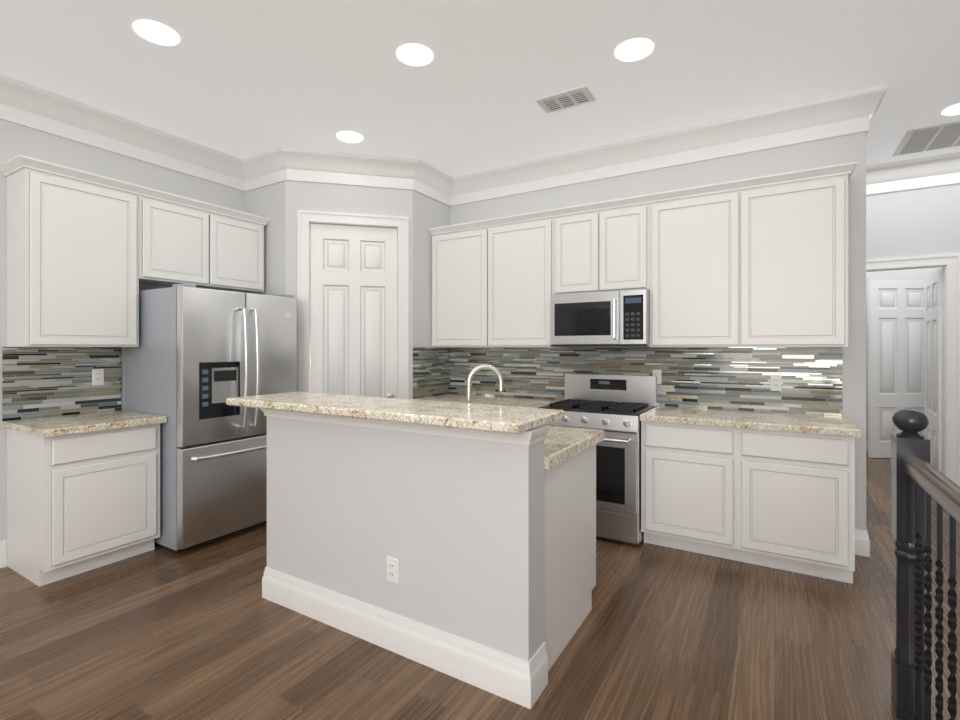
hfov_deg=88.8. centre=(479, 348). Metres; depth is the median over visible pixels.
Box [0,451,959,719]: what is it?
floor
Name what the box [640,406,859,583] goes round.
base cabinet
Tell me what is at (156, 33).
recessed light
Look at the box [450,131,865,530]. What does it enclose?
wall
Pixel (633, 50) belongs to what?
recessed light
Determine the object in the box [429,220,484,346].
upper cabinet
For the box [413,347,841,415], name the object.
backsplash
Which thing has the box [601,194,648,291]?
upper cabinet
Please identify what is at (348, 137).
recessed light
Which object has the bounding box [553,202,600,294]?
upper cabinet
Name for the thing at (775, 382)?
electrical outlet
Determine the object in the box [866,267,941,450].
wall
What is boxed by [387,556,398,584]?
outlet
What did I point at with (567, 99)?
ceiling vent
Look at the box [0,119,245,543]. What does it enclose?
wall
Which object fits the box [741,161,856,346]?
upper cabinet
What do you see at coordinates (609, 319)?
microwave
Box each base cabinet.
[2,410,166,586]
[411,394,561,407]
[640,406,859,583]
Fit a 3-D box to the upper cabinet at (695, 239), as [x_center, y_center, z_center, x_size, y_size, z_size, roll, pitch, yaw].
[1.587,-0.574,3.610,0.595,1.128,0.352,0,0,31]
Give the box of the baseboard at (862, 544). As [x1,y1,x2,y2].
[855,529,867,550]
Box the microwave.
[551,289,649,346]
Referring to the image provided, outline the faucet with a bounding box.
[467,364,503,403]
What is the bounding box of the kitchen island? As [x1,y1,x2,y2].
[260,395,603,708]
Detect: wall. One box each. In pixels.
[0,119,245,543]
[246,169,449,398]
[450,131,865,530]
[866,183,959,259]
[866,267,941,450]
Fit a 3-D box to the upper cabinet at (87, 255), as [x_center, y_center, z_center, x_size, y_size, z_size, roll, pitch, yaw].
[-2.686,-0.574,3.242,0.352,1.128,0.651,0,0,31]
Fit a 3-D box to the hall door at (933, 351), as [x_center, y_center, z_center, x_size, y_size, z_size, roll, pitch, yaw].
[4.368,0.322,4.717,0.035,2.080,0.760,0,0,35]
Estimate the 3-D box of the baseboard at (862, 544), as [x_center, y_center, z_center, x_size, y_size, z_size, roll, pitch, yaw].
[1.997,1.288,3.745,1.507,0.165,0.017,0,0,31]
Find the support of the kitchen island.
on the floor
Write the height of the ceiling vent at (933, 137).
0.014 m
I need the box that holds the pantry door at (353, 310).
[310,223,396,397]
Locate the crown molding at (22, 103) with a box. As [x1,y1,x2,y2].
[0,73,959,205]
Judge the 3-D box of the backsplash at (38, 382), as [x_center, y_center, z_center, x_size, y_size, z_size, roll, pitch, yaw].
[-2.823,0.223,3.347,0.008,0.465,0.650,0,0,31]
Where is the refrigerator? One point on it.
(196, 359)
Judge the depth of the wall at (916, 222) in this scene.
4.42 m
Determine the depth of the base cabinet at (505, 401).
4.29 m
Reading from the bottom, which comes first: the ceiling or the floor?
the floor
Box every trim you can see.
[298,210,408,398]
[866,253,959,485]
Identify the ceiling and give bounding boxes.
[0,0,959,176]
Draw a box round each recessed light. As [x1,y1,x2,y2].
[133,20,179,45]
[336,131,363,142]
[396,44,432,66]
[615,38,653,61]
[941,103,959,115]
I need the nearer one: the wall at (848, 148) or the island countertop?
the island countertop
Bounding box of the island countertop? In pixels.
[226,392,564,435]
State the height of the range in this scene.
1.150 m
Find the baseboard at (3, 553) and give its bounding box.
[0,540,6,567]
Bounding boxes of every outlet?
[92,369,103,384]
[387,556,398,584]
[652,370,661,383]
[770,375,781,390]
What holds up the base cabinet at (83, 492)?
on the floor
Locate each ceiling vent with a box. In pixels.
[535,85,595,112]
[892,121,959,155]
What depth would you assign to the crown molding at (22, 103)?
3.98 m
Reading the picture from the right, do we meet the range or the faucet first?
the range
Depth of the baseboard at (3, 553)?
3.06 m
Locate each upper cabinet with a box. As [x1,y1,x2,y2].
[0,154,143,346]
[144,187,215,289]
[216,205,269,292]
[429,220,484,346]
[485,209,552,346]
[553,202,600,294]
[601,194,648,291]
[649,180,740,346]
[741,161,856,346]
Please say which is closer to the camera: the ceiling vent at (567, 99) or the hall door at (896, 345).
the ceiling vent at (567, 99)
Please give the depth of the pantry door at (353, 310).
4.33 m
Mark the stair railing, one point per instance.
(918, 481)
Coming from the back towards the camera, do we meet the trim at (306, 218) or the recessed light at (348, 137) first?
the trim at (306, 218)
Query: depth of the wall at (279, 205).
4.34 m
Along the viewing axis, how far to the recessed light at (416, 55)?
2.80 m
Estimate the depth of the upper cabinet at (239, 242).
4.09 m
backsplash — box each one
[2,347,120,420]
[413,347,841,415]
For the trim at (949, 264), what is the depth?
4.28 m
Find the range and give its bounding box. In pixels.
[539,374,656,544]
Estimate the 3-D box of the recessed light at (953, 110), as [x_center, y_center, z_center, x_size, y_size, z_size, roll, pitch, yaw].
[3.368,-1.675,3.424,0.210,0.008,0.210,0,0,31]
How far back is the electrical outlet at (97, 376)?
3.49 m
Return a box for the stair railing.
[891,409,959,719]
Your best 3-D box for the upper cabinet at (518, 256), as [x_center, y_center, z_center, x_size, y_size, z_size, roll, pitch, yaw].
[0.411,-0.574,4.317,0.625,1.128,0.352,0,0,31]
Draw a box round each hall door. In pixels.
[868,279,924,457]
[925,269,941,472]
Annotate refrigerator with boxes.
[125,283,296,552]
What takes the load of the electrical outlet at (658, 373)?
attached to the backsplash at (733, 378)

